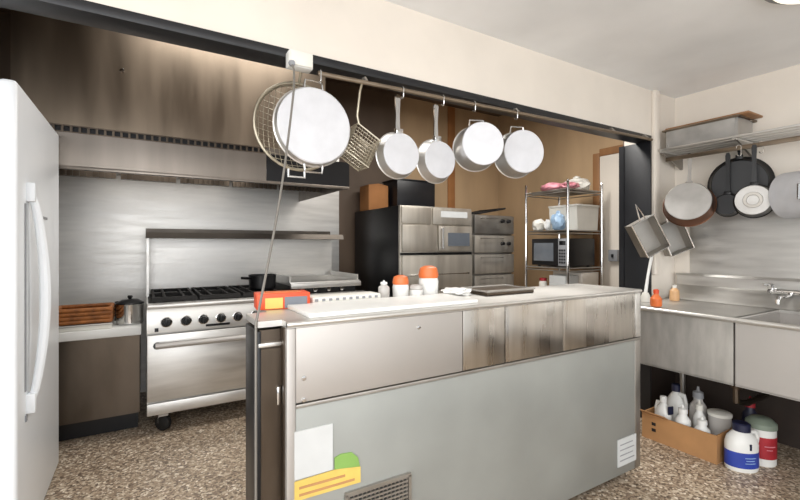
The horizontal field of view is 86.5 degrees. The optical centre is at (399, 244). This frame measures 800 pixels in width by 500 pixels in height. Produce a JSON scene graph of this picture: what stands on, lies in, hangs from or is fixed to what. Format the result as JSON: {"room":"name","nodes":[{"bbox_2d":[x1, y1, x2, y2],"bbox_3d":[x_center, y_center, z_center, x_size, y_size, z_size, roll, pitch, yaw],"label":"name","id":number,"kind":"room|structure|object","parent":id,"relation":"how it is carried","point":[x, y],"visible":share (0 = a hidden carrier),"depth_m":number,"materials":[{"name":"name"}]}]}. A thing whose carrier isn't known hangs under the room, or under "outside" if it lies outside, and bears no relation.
{"room":"commercial kitchen","nodes":[
{"label":"commercial kitchen","id":0,"kind":"room"},
{"bbox_2d":[0,12,497,273],"bbox_3d":[-1.199,-0.250,4.471,6.150,3.100,0.100,0,0,-31],"label":"wall","id":1,"kind":"structure","parent":0,"point":[376,108],"depth_m":5.02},
{"bbox_2d":[11,10,348,201],"bbox_3d":[-1.605,-1.109,3.408,2.040,1.332,1.274,0,0,-31],"label":"range hood","id":2,"kind":"object","parent":1,"relation":"attached to","point":[134,107],"visible":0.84,"depth_m":2.73,"materials":[{"name":"grey metal"}]},
{"bbox_2d":[59,159,338,391],"bbox_3d":[-1.754,0.150,4.075,2.510,2.300,0.005,0,0,-31],"label":"backsplash","id":3,"kind":"structure","parent":1,"relation":"attached to","point":[103,223],"depth_m":3.73,"materials":[{"name":"metal"}]},
{"bbox_2d":[448,106,454,207],"bbox_3d":[0.666,-0.245,5.522,0.110,3.090,0.020,0,0,-31],"label":"trim","id":4,"kind":"structure","parent":1,"relation":"attached to","point":[451,111],"depth_m":5.51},
{"bbox_2d":[0,7,500,116],"bbox_3d":[-0.517,-1.840,3.335,6.150,0.080,2.550,0,0,-31],"label":"ceiling","id":5,"kind":"structure","parent":0,"point":[4,10],"depth_m":5.08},
{"bbox_2d":[87,0,674,406],"bbox_3d":[-0.494,0.075,1.861,7.470,2.450,0.200,0,0,-31],"label":"wall","id":6,"kind":"structure","parent":0,"point":[381,35],"depth_m":2.16,"materials":[{"name":"beige paint"}]},
{"bbox_2d":[286,49,312,73],"bbox_3d":[-0.411,-0.750,1.739,0.104,0.071,0.069,0,0,-31],"label":"junction box","id":7,"kind":"object","parent":6,"relation":"attached to","point":[302,62],"visible":1,"depth_m":1.72,"materials":[{"name":"white plastic"}]},
{"bbox_2d":[254,64,294,499],"bbox_3d":[-0.429,0.287,1.517,0.035,2.019,0.363,0,0,4],"label":"power cord","id":8,"kind":"object","parent":7,"relation":"hanging from","point":[293,92],"visible":1,"depth_m":1.38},
{"bbox_2d":[0,0,651,143],"bbox_3d":[-0.917,-0.791,1.545,6.420,0.038,0.117,0,0,-31],"label":"trim","id":9,"kind":"structure","parent":6,"relation":"attached to","point":[83,12],"depth_m":1.67,"materials":[{"name":"black paint"}]},
{"bbox_2d":[317,71,652,140],"bbox_3d":[0.733,-0.754,2.440,2.530,0.092,0.049,0,0,-31],"label":"rail","id":10,"kind":"object","parent":6,"relation":"attached to","point":[364,81],"visible":0.98,"depth_m":2.18,"materials":[{"name":"metal"}]},
{"bbox_2d":[253,72,319,178],"bbox_3d":[-0.446,-0.509,1.839,0.382,0.448,0.122,0,0,-31],"label":"sieve","id":11,"kind":"object","parent":10,"relation":"hanging from","point":[278,85],"visible":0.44,"depth_m":1.78,"materials":[{"name":"metal"}]},
{"bbox_2d":[256,84,308,168],"bbox_3d":[-0.456,-0.505,1.856,0.362,0.362,0.082,0,0,-31],"label":"bowl","id":12,"kind":"object","parent":11,"relation":"on","point":[276,86],"depth_m":1.77,"materials":[{"name":"metal"}]},
{"bbox_2d":[340,84,380,170],"bbox_3d":[-0.186,-0.533,1.946,0.171,0.372,0.138,0,0,-31],"label":"basket","id":13,"kind":"object","parent":10,"relation":"hanging from","point":[366,160],"visible":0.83,"depth_m":1.92,"materials":[{"name":"metal"}]},
{"bbox_2d":[340,123,380,170],"bbox_3d":[-0.189,-0.448,1.951,0.171,0.202,0.126,0,0,-31],"label":"bowl","id":14,"kind":"object","parent":13,"relation":"on","point":[368,160],"depth_m":1.93,"materials":[{"name":"metal"}]},
{"bbox_3d":[0.384,-0.720,2.214,0.005,0.059,0.033,0,0,-31],"label":"hook","id":15,"kind":"object","parent":10,"relation":"hanging from","visible":0},
{"bbox_2d":[452,119,503,171],"bbox_3d":[0.400,-0.513,2.157,0.238,0.265,0.136,0,0,-9],"label":"pot","id":16,"kind":"object","parent":15,"relation":"hanging from","point":[479,145],"visible":0.99,"depth_m":2.09,"materials":[{"name":"metal"}]},
{"bbox_3d":[0.646,-0.726,2.371,0.005,0.059,0.033,0,0,-31],"label":"hook","id":17,"kind":"object","parent":10,"relation":"hanging from","visible":0},
{"bbox_2d":[494,126,543,178],"bbox_3d":[0.652,-0.513,2.322,0.258,0.285,0.116,0,0,-11],"label":"pot","id":18,"kind":"object","parent":17,"relation":"hanging from","point":[523,151],"visible":0.91,"depth_m":2.27,"materials":[{"name":"metal"}]},
{"bbox_3d":[0.010,-0.712,1.989,0.005,0.059,0.033,0,0,-31],"label":"hook","id":19,"kind":"object","parent":10,"relation":"hanging from","visible":0},
{"bbox_2d":[375,94,418,178],"bbox_3d":[-0.004,-0.515,2.013,0.226,0.402,0.056,0,0,-31],"label":"frying pan","id":20,"kind":"object","parent":19,"relation":"hanging from","point":[397,154],"visible":0.98,"depth_m":1.99,"materials":[{"name":"metal"}]},
{"bbox_3d":[0.210,-0.717,2.110,0.005,0.059,0.033,0,0,-31],"label":"hook","id":21,"kind":"object","parent":10,"relation":"hanging from","visible":0},
{"bbox_2d":[417,103,454,183],"bbox_3d":[0.188,-0.510,2.129,0.226,0.402,0.056,0,0,-31],"label":"frying pan","id":22,"kind":"object","parent":21,"relation":"hanging from","point":[436,162],"visible":0.95,"depth_m":2.10,"materials":[{"name":"metal"}]},
{"bbox_3d":[-0.336,-0.705,1.782,0.005,0.059,0.033,0,0,-31],"label":"hook","id":23,"kind":"object","parent":10,"relation":"hanging from","visible":0},
{"bbox_2d":[272,79,349,173],"bbox_3d":[-0.359,-0.495,1.777,0.336,0.390,0.036,0,0,-31],"label":"round pan","id":24,"kind":"object","parent":23,"relation":"hanging from","point":[320,126],"visible":0.99,"depth_m":1.76,"materials":[{"name":"metal"}]},
{"bbox_2d":[619,141,651,417],"bbox_3d":[1.794,0.265,3.247,0.021,2.071,0.242,0,0,-31],"label":"trim","id":25,"kind":"structure","parent":6,"relation":"attached to","point":[635,160],"depth_m":3.24,"materials":[{"name":"black paint"}]},
{"bbox_2d":[625,204,670,257],"bbox_3d":[1.700,-0.092,2.915,0.275,0.368,0.107,0,0,-1],"label":"basket","id":26,"kind":"object","parent":6,"relation":"hanging from","point":[646,233],"visible":1,"depth_m":2.95,"materials":[{"name":"metal"}]},
{"bbox_2d":[652,90,659,274],"bbox_3d":[1.907,-0.465,3.170,0.065,1.370,0.030,0,0,-31],"label":"trim","id":27,"kind":"structure","parent":6,"relation":"attached to","point":[655,93],"depth_m":3.15,"materials":[{"name":"beige paint"}]},
{"bbox_2d":[660,218,694,256],"bbox_3d":[2.026,-0.100,3.150,0.259,0.375,0.107,0,0,4],"label":"basket","id":28,"kind":"object","parent":6,"relation":"hanging from","point":[680,241],"visible":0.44,"depth_m":3.19,"materials":[{"name":"metal"}]},
{"bbox_2d":[44,392,799,499],"bbox_3d":[0.222,1.340,0.892,7.700,0.080,7.700,0,0,-31],"label":"floor","id":29,"kind":"structure","parent":0,"point":[201,455],"depth_m":2.45,"materials":[{"name":"beige stone"}]},
{"bbox_2d":[0,79,58,499],"bbox_3d":[-1.997,0.333,1.860,0.813,1.935,0.944,0,0,-31],"label":"refrigerator","id":30,"kind":"object","parent":29,"relation":"on","point":[29,145],"visible":1,"depth_m":1.78,"materials":[{"name":"white metal"}]},
{"bbox_2d":[59,321,141,441],"bbox_3d":[-2.390,0.932,3.085,0.880,0.735,0.850,0,0,-31],"label":"cabinet","id":31,"kind":"object","parent":29,"relation":"on","point":[100,369],"depth_m":2.86,"materials":[{"name":"brown metal"}]},
{"bbox_2d":[59,316,114,332],"bbox_3d":[-2.170,0.545,2.913,0.349,0.039,0.301,0,0,-31],"label":"tray","id":32,"kind":"object","parent":31,"relation":"on","point":[106,325],"visible":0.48,"depth_m":2.81,"materials":[{"name":"white plastic"}]},
{"bbox_2d":[59,302,114,325],"bbox_3d":[-2.164,0.472,2.923,0.328,0.106,0.268,0,0,-31],"label":"basket","id":33,"kind":"object","parent":32,"relation":"on","point":[76,314],"visible":0.77,"depth_m":2.84,"materials":[{"name":"brown wicker"}]},
{"bbox_2d":[115,295,144,325],"bbox_3d":[-1.948,0.463,3.056,0.192,0.204,0.180,0,0,-7],"label":"stock pot","id":34,"kind":"object","parent":31,"relation":"on","point":[130,311],"visible":1,"depth_m":2.99,"materials":[{"name":"silver metal"}]},
{"bbox_2d":[146,228,366,430],"bbox_3d":[-1.197,0.580,3.608,1.650,1.440,0.941,0,0,-31],"label":"gas range","id":35,"kind":"object","parent":29,"relation":"on","point":[198,302],"visible":0.58,"depth_m":3.27,"materials":[{"name":"metal"}]},
{"bbox_2d":[146,228,343,239],"bbox_3d":[-1.347,-0.098,3.857,1.650,0.085,0.360,0,0,-31],"label":"shelf","id":36,"kind":"object","parent":35,"relation":"attached to","point":[151,234],"depth_m":3.75,"materials":[{"name":"metal"}]},
{"bbox_2d":[241,274,276,289],"bbox_3d":[-1.145,0.304,3.505,0.230,0.115,0.291,0,0,2],"label":"pot","id":37,"kind":"object","parent":35,"relation":"on","point":[255,280],"visible":0.94,"depth_m":3.45,"materials":[{"name":"black metal"}]},
{"bbox_2d":[355,205,471,296],"bbox_3d":[0.128,0.466,4.518,0.847,1.668,1.046,0,0,-31],"label":"oven","id":38,"kind":"object","parent":29,"relation":"on","point":[392,241],"visible":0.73,"depth_m":4.15,"materials":[{"name":"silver metal"}]},
{"bbox_2d":[360,184,387,210],"bbox_3d":[-0.289,-0.518,4.714,0.240,0.300,0.220,0,0,-31],"label":"carton","id":39,"kind":"object","parent":38,"relation":"on","point":[372,196],"visible":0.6,"depth_m":4.62,"materials":[{"name":"brown cardboard"}]},
{"bbox_2d":[382,179,434,206],"bbox_3d":[0.104,-0.545,4.856,0.520,0.355,0.342,0,0,-31],"label":"box","id":40,"kind":"object","parent":38,"relation":"on","point":[410,192],"visible":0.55,"depth_m":4.71,"materials":[{"name":"black paint"}]},
{"bbox_2d":[246,283,641,499],"bbox_3d":[0.355,0.772,2.002,2.057,1.055,0.413,0,0,-31],"label":"counter","id":41,"kind":"object","parent":29,"relation":"on","point":[535,395],"depth_m":1.69,"materials":[{"name":"metal"}]},
{"bbox_2d":[254,290,309,309],"bbox_3d":[-0.464,0.214,1.672,0.200,0.062,0.102,0,0,-25],"label":"carton","id":42,"kind":"object","parent":41,"relation":"on","point":[271,300],"visible":0.84,"depth_m":1.63,"materials":[{"name":"cardboard"}]},
{"bbox_2d":[265,298,282,308],"bbox_3d":[-0.478,0.221,1.612,0.065,0.040,0.004,0,0,-25],"label":"print","id":43,"kind":"object","parent":42,"relation":"attached to","point":[270,303],"depth_m":1.61},
{"bbox_2d":[260,290,300,293],"bbox_3d":[-0.469,0.184,1.671,0.150,0.002,0.070,0,0,-25],"label":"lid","id":44,"kind":"object","parent":42,"relation":"on","point":[287,291],"depth_m":1.65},
{"bbox_2d":[285,296,306,307],"bbox_3d":[-0.403,0.220,1.647,0.086,0.042,0.004,0,0,-25],"label":"print","id":45,"kind":"object","parent":42,"relation":"attached to","point":[289,300],"depth_m":1.64,"materials":[{"name":"paper"}]},
{"bbox_2d":[310,291,380,302],"bbox_3d":[-0.241,0.228,1.819,0.310,0.034,0.103,0,0,-31],"label":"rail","id":46,"kind":"object","parent":41,"relation":"on","point":[353,295],"visible":0.76,"depth_m":1.78,"materials":[{"name":"white plastic"}]},
{"bbox_2d":[334,452,359,468],"bbox_3d":[-0.180,0.738,1.452,0.093,0.060,0.006,0,0,-31],"label":"print","id":47,"kind":"object","parent":41,"relation":"on","point":[342,460],"depth_m":1.45},
{"bbox_2d":[350,478,407,499],"bbox_3d":[-0.077,0.976,1.516,0.250,0.248,0.005,0,0,-31],"label":"vent grille","id":48,"kind":"object","parent":41,"relation":"attached to","point":[382,488],"depth_m":1.52,"materials":[{"name":"silver metal"}]},
{"bbox_2d":[287,293,477,317],"bbox_3d":[-0.051,0.237,1.716,0.740,0.016,0.255,0,0,-31],"label":"cutting board","id":49,"kind":"object","parent":41,"relation":"on","point":[347,307],"visible":1,"depth_m":1.64,"materials":[{"name":"white plastic"}]},
{"bbox_2d":[378,280,389,297],"bbox_3d":[-0.073,0.203,1.928,0.052,0.085,0.052,0,0,-31],"label":"bottle","id":50,"kind":"object","parent":41,"relation":"on","point":[383,289],"visible":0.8,"depth_m":1.91,"materials":[{"name":"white plastic"}]},
{"bbox_2d":[392,275,408,296],"bbox_3d":[0.003,0.193,1.973,0.078,0.105,0.078,0,0,-31],"label":"shaker","id":51,"kind":"object","parent":41,"relation":"on","point":[400,286],"visible":0.8,"depth_m":1.94,"materials":[{"name":"white plastic"}]},
{"bbox_2d":[392,284,408,296],"bbox_3d":[0.003,0.212,1.973,0.076,0.065,0.076,0,0,-31],"label":"jar","id":52,"kind":"object","parent":51,"relation":"on","point":[399,290],"depth_m":1.94,"materials":[{"name":"white plastic"}]},
{"bbox_2d":[409,284,422,295],"bbox_3d":[0.076,0.215,2.000,0.065,0.060,0.065,0,0,-31],"label":"shaker","id":53,"kind":"object","parent":41,"relation":"on","point":[415,289],"visible":0.77,"depth_m":1.98,"materials":[{"name":"white plastic"}]},
{"bbox_2d":[409,290,422,295],"bbox_3d":[0.076,0.226,2.000,0.064,0.037,0.064,0,0,-31],"label":"jar","id":54,"kind":"object","parent":53,"relation":"on","point":[412,292],"depth_m":1.97,"materials":[{"name":"white plastic"}]},
{"bbox_2d":[418,265,438,294],"bbox_3d":[0.138,0.172,2.054,0.098,0.145,0.098,0,0,-31],"label":"shaker","id":55,"kind":"object","parent":41,"relation":"on","point":[428,275],"visible":0.8,"depth_m":2.01,"materials":[{"name":"white plastic"}]},
{"bbox_2d":[419,278,437,294],"bbox_3d":[0.138,0.200,2.054,0.096,0.090,0.096,0,0,-31],"label":"jar","id":56,"kind":"object","parent":55,"relation":"on","point":[430,285],"depth_m":2.01,"materials":[{"name":"white plastic"}]},
{"bbox_2d":[246,283,640,328],"bbox_3d":[0.354,0.255,2.006,2.054,0.020,0.406,0,0,-31],"label":"countertop","id":57,"kind":"structure","parent":41,"relation":"on","point":[276,317],"depth_m":1.88,"materials":[{"name":"metal"}]},
{"bbox_2d":[441,287,471,295],"bbox_3d":[0.275,0.225,2.073,0.189,0.040,0.118,0,0,-31],"label":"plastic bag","id":58,"kind":"object","parent":41,"relation":"on","point":[455,291],"visible":0.97,"depth_m":2.04,"materials":[{"name":"white plastic"}]},
{"bbox_2d":[460,284,534,295],"bbox_3d":[0.503,0.231,2.192,0.326,0.027,0.210,0,0,-31],"label":"pan","id":59,"kind":"object","parent":41,"relation":"on","point":[503,289],"visible":0.85,"depth_m":2.15,"materials":[{"name":"metal"}]},
{"bbox_2d":[471,214,513,285],"bbox_3d":[0.763,0.490,4.944,0.600,1.620,1.031,0,0,-31],"label":"oven","id":60,"kind":"object","parent":29,"relation":"on","point":[492,238],"visible":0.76,"depth_m":4.51,"materials":[{"name":"metal"}]},
{"bbox_2d":[471,208,505,214],"bbox_3d":[0.882,-0.366,4.741,0.387,0.086,0.432,0,0,-31],"label":"sheet pan","id":61,"kind":"object","parent":60,"relation":"on","point":[497,209],"visible":0.64,"depth_m":4.63,"materials":[{"name":"metal"}]},
{"bbox_2d":[525,179,602,286],"bbox_3d":[1.735,0.326,4.519,0.570,1.948,0.558,0,0,-31],"label":"wire shelving","id":62,"kind":"object","parent":29,"relation":"on","point":[566,192],"visible":0.56,"depth_m":4.42,"materials":[{"name":"silver metal"}]},
{"bbox_2d":[532,219,544,230],"bbox_3d":[1.496,-0.217,4.556,0.145,0.131,0.158,0,0,11],"label":"plastic bag","id":63,"kind":"object","parent":62,"relation":"on","point":[537,225],"visible":0.8,"depth_m":4.52,"materials":[{"name":"white plastic"}]},
{"bbox_2d":[540,182,560,190],"bbox_3d":[1.609,-0.612,4.497,0.229,0.101,0.275,0,0,-31],"label":"plastic bag","id":64,"kind":"object","parent":62,"relation":"on","point":[549,186],"visible":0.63,"depth_m":4.41,"materials":[{"name":"pink plastic"}]},
{"bbox_2d":[550,210,565,229],"bbox_3d":[1.618,-0.254,4.352,0.146,0.203,0.137,0,0,38],"label":"plastic bag","id":65,"kind":"object","parent":62,"relation":"on","point":[557,220],"visible":0.97,"depth_m":4.32,"materials":[{"name":"blue plastic"}]},
{"bbox_2d":[532,238,593,266],"bbox_3d":[1.711,0.079,4.470,0.443,0.290,0.440,0,0,-31],"label":"microwave oven","id":66,"kind":"object","parent":62,"relation":"on","point":[550,252],"visible":0.94,"depth_m":4.31,"materials":[{"name":"black metal"}]},
{"bbox_2d":[549,274,577,284],"bbox_3d":[1.673,0.412,4.341,0.200,0.212,0.203,0,0,-31],"label":"carton","id":67,"kind":"object","parent":62,"relation":"on","point":[557,279],"visible":0.53,"depth_m":4.28,"materials":[{"name":"white cardboard"}]},
{"bbox_2d":[559,182,579,188],"bbox_3d":[1.711,-0.601,4.295,0.195,0.079,0.188,0,0,-31],"label":"plastic bag","id":68,"kind":"object","parent":62,"relation":"on","point":[571,184],"visible":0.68,"depth_m":4.24,"materials":[{"name":"pink plastic"}]},
{"bbox_2d":[548,204,599,229],"bbox_3d":[1.838,-0.283,4.499,0.370,0.262,0.356,0,0,-31],"label":"storage bin","id":69,"kind":"object","parent":62,"relation":"on","point":[581,216],"visible":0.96,"depth_m":4.34,"materials":[{"name":"white plastic"}]},
{"bbox_2d":[553,270,597,284],"bbox_3d":[1.869,0.400,4.529,0.270,0.237,0.363,0,0,-31],"label":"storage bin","id":70,"kind":"object","parent":62,"relation":"on","point":[584,277],"visible":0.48,"depth_m":4.37,"materials":[{"name":"beige plastic"}]},
{"bbox_2d":[569,176,590,189],"bbox_3d":[1.879,-0.648,4.501,0.274,0.173,0.303,0,0,-31],"label":"plastic bag","id":71,"kind":"object","parent":62,"relation":"on","point":[584,183],"visible":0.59,"depth_m":4.40,"materials":[{"name":"white plastic"}]},
{"bbox_2d":[640,407,731,464],"bbox_3d":[1.866,1.200,2.766,0.352,0.200,0.440,0,0,-31],"label":"cardboard box","id":72,"kind":"object","parent":29,"relation":"on","point":[703,445],"visible":0.75,"depth_m":2.67,"materials":[{"name":"brown cardboard"}]},
{"bbox_2d":[655,395,672,420],"bbox_3d":[1.767,1.153,2.857,0.090,0.280,0.124,0,0,-16],"label":"jug","id":73,"kind":"object","parent":72,"relation":"in","point":[661,408],"visible":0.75,"depth_m":2.83,"materials":[{"name":"white plastic"}]},
{"bbox_2d":[666,383,687,421],"bbox_3d":[1.889,1.121,2.901,0.112,0.344,0.152,0,0,-21],"label":"jug","id":74,"kind":"object","parent":72,"relation":"in","point":[675,399],"visible":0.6,"depth_m":2.87,"materials":[{"name":"white plastic"}]},
{"bbox_2d":[675,404,690,426],"bbox_3d":[1.818,1.158,2.731,0.088,0.270,0.088,0,0,-31],"label":"squeeze bottle","id":75,"kind":"object","parent":72,"relation":"in","point":[682,418],"visible":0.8,"depth_m":2.71,"materials":[{"name":"white plastic"}]},
{"bbox_2d":[689,386,706,427],"bbox_3d":[1.967,1.113,2.804,0.100,0.360,0.100,0,0,-31],"label":"squeeze bottle","id":76,"kind":"object","parent":72,"relation":"in","point":[698,395],"visible":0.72,"depth_m":2.79,"materials":[{"name":"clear plastic"}]},
{"bbox_2d":[693,400,705,427],"bbox_3d":[1.917,1.143,2.721,0.068,0.300,0.068,0,0,-31],"label":"squeeze bottle","id":77,"kind":"object","parent":72,"relation":"in","point":[699,407],"visible":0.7,"depth_m":2.71,"materials":[{"name":"white plastic"}]},
{"bbox_2d":[694,416,710,433],"bbox_3d":[1.875,1.178,2.637,0.090,0.230,0.090,0,0,-31],"label":"squeeze bottle","id":78,"kind":"object","parent":72,"relation":"in","point":[702,424],"visible":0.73,"depth_m":2.62,"materials":[{"name":"white plastic"}]},
{"bbox_2d":[707,408,732,434],"bbox_3d":[2.020,1.173,2.686,0.132,0.240,0.132,0,0,-31],"label":"plastic tub","id":79,"kind":"object","parent":72,"relation":"in","point":[719,420],"visible":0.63,"depth_m":2.65,"materials":[{"name":"white plastic"}]},
{"bbox_2d":[639,273,799,405],"bbox_3d":[2.344,0.757,2.223,0.823,1.085,2.036,0,0,-31],"label":"sink","id":80,"kind":"object","parent":29,"relation":"on","point":[739,332],"visible":0.9,"depth_m":2.52,"materials":[{"name":"metal"}]},
{"bbox_2d":[641,255,653,301],"bbox_3d":[1.736,0.197,2.982,0.113,0.402,0.064,0,0,-31],"label":"scrub brush","id":81,"kind":"object","parent":80,"relation":"on","point":[645,297],"visible":0.91,"depth_m":2.96,"materials":[{"name":"white plastic"}]},
{"bbox_2d":[650,289,661,306],"bbox_3d":[1.653,0.340,2.743,0.068,0.110,0.068,0,0,-31],"label":"bottle","id":82,"kind":"object","parent":80,"relation":"on","point":[655,300],"visible":1,"depth_m":2.73,"materials":[{"name":"orange plastic"}]},
{"bbox_2d":[669,285,679,300],"bbox_3d":[1.970,0.342,3.050,0.064,0.112,0.063,0,0,-31],"label":"soap bottle","id":83,"kind":"object","parent":80,"relation":"on","point":[674,294],"visible":1,"depth_m":3.03,"materials":[{"name":"orange plastic"}]},
{"bbox_2d":[639,311,734,385],"bbox_3d":[1.914,0.593,2.757,0.598,0.355,0.645,0,0,-31],"label":"basin","id":84,"kind":"object","parent":80,"relation":"in","point":[701,344],"depth_m":2.51,"materials":[{"name":"metal"}]},
{"bbox_2d":[735,312,799,400],"bbox_3d":[2.252,0.593,2.196,0.598,0.355,0.645,0,0,-31],"label":"basin","id":85,"kind":"object","parent":80,"relation":"in","point":[767,358],"depth_m":2.21,"materials":[{"name":"metal"}]},
{"bbox_2d":[724,420,759,473],"bbox_3d":[2.000,1.167,2.479,0.193,0.266,0.136,0,0,-1],"label":"detergent jug","id":86,"kind":"object","parent":29,"relation":"on","point":[741,443],"visible":1,"depth_m":2.44,"materials":[{"name":"white plastic"}]},
{"bbox_2d":[742,396,756,420],"bbox_3d":[2.247,1.135,2.727,0.084,0.330,0.084,0,0,-31],"label":"bottle","id":87,"kind":"object","parent":29,"relation":"on","point":[749,410],"visible":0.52,"depth_m":2.71,"materials":[{"name":"blue plastic"}]},
{"bbox_2d":[745,414,777,467],"bbox_3d":[2.166,1.165,2.550,0.152,0.270,0.152,0,0,-31],"label":"detergent bottle","id":88,"kind":"object","parent":29,"relation":"on","point":[766,428],"visible":0.81,"depth_m":2.49,"materials":[{"name":"white plastic"}]},
{"bbox_2d":[751,428,776,467],"bbox_3d":[2.166,1.192,2.550,0.144,0.215,0.144,0,0,-31],"label":"tub","id":89,"kind":"object","parent":88,"relation":"in","point":[768,436],"depth_m":2.48,"materials":[{"name":"white plastic"}]},
{"bbox_2d":[498,115,622,286],"bbox_3d":[2.076,-0.250,4.893,0.100,3.100,2.550,0,0,-31],"label":"wall","id":90,"kind":"structure","parent":0,"point":[568,154],"depth_m":5.30,"materials":[{"name":"beige paint"}]},
{"bbox_2d":[593,144,622,284],"bbox_3d":[2.367,0.130,4.292,0.020,2.340,0.920,0,0,-31],"label":"trim","id":91,"kind":"structure","parent":90,"relation":"attached to","point":[614,149],"depth_m":4.62,"materials":[{"name":"brown wood"}]},
{"bbox_2d":[600,153,618,286],"bbox_3d":[2.391,0.170,4.260,0.012,2.260,0.840,0,0,-31],"label":"door","id":92,"kind":"structure","parent":90,"relation":"attached to","point":[609,164],"depth_m":4.51,"materials":[{"name":"beige paint"}]},
{"bbox_2d":[608,250,618,260],"bbox_3d":[2.235,0.110,4.446,0.062,0.120,0.100,0,0,-31],"label":"wall box","id":93,"kind":"object","parent":90,"relation":"attached to","point":[613,255],"visible":0.82,"depth_m":4.43,"materials":[{"name":"grey plastic"}]},
{"bbox_2d":[385,0,799,98],"bbox_3d":[0.575,-1.190,-0.500,6.870,0.080,4.950,0,0,-31],"label":"ceiling","id":94,"kind":"structure","parent":0,"point":[674,48],"depth_m":2.31,"materials":[{"name":"paint"}]},
{"bbox_2d":[765,0,799,4],"bbox_3d":[1.800,-1.119,1.781,0.430,0.059,0.430,0,0,-31],"label":"ceiling lamp","id":95,"kind":"object","parent":94,"relation":"attached to","point":[782,2],"visible":1,"depth_m":1.94,"materials":[{"name":"grey plastic"}]},
{"bbox_2d":[773,0,799,3],"bbox_3d":[1.800,-1.106,1.781,0.380,0.032,0.380,0,0,-31],"label":"diffuser","id":96,"kind":"object","parent":95,"relation":"attached to","point":[774,1],"depth_m":1.93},
{"bbox_2d":[675,64,799,448],"bbox_3d":[3.476,0.075,1.243,0.100,2.450,4.950,0,0,-31],"label":"wall","id":97,"kind":"structure","parent":0,"point":[775,95],"depth_m":2.91,"materials":[{"name":"beige paint"}]},
{"bbox_2d":[659,123,799,169],"bbox_3d":[2.369,-0.643,2.684,0.310,0.126,1.260,0,0,-31],"label":"wall shelf","id":98,"kind":"object","parent":97,"relation":"attached to","point":[676,154],"visible":0.98,"depth_m":2.84,"materials":[{"name":"metal"}]},
{"bbox_2d":[662,114,756,147],"bbox_3d":[2.180,-0.777,3.013,0.278,0.140,0.478,0,0,-31],"label":"hotel pan","id":99,"kind":"object","parent":98,"relation":"on","point":[732,125],"visible":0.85,"depth_m":2.90,"materials":[{"name":"metal"}]},
{"bbox_2d":[665,110,762,129],"bbox_3d":[2.192,-0.855,2.991,0.220,0.014,0.510,0,0,-31],"label":"cutting board","id":100,"kind":"object","parent":99,"relation":"on","point":[749,114],"visible":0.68,"depth_m":2.81,"materials":[{"name":"brown wood"}]},
{"bbox_2d":[707,150,774,198],"bbox_3d":[2.292,-0.446,2.870,0.046,0.427,0.366,0,0,-43],"label":"skillet","id":101,"kind":"object","parent":98,"relation":"hanging from","point":[740,166],"visible":0.55,"depth_m":2.86,"materials":[{"name":"black paint"}]},
{"bbox_3d":[2.401,-0.622,2.528,0.005,0.079,0.033,0,0,-31],"label":"hook","id":102,"kind":"object","parent":98,"relation":"hanging from","visible":0},
{"bbox_2d":[768,171,799,218],"bbox_3d":[2.384,-0.300,2.474,0.359,0.292,0.254,0,0,-11],"label":"stock pot","id":103,"kind":"object","parent":102,"relation":"hanging from","point":[784,190],"visible":1,"depth_m":2.49,"materials":[{"name":"metal"}]},
{"bbox_2d":[676,273,799,310],"bbox_3d":[2.630,0.308,2.394,0.155,0.186,2.035,0,0,-31],"label":"backsplash","id":104,"kind":"structure","parent":97,"relation":"attached to","point":[729,289],"depth_m":2.92,"materials":[{"name":"metal"}]},
{"bbox_2d":[690,211,799,278],"bbox_3d":[2.790,-0.043,2.283,0.004,0.515,2.240,0,0,-31],"label":"backsplash","id":105,"kind":"structure","parent":97,"relation":"attached to","point":[768,245],"depth_m":2.94,"materials":[{"name":"metal"}]},
{"bbox_3d":[2.232,-0.622,2.799,0.005,0.079,0.033,0,0,-31],"label":"hook","id":106,"kind":"object","parent":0,"visible":0},
{"bbox_2d":[715,153,737,216],"bbox_3d":[2.202,-0.406,2.859,0.061,0.433,0.162,0,0,-43],"label":"pan","id":107,"kind":"object","parent":106,"relation":"hanging from","point":[725,208],"visible":0.75,"depth_m":2.86,"materials":[{"name":"black metal"}]},
{"bbox_3d":[2.296,-0.622,2.703,0.005,0.079,0.033,0,0,-31],"label":"hook","id":108,"kind":"object","parent":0,"visible":0},
{"bbox_2d":[733,144,772,217],"bbox_3d":[2.228,-0.406,2.678,0.218,0.469,0.110,0,0,44],"label":"pan","id":109,"kind":"object","parent":108,"relation":"hanging from","point":[752,200],"visible":0.89,"depth_m":2.66,"materials":[{"name":"metal"}]},
{"bbox_3d":[2.082,-0.622,3.059,0.005,0.079,0.033,0,0,-31],"label":"hook","id":110,"kind":"object","parent":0,"visible":0},
{"bbox_2d":[662,158,716,226],"bbox_3d":[1.997,-0.370,2.939,0.313,0.490,0.211,0,0,35],"label":"saute pan","id":111,"kind":"object","parent":110,"relation":"hanging from","point":[688,204],"visible":1,"depth_m":2.88,"materials":[{"name":"metal"}]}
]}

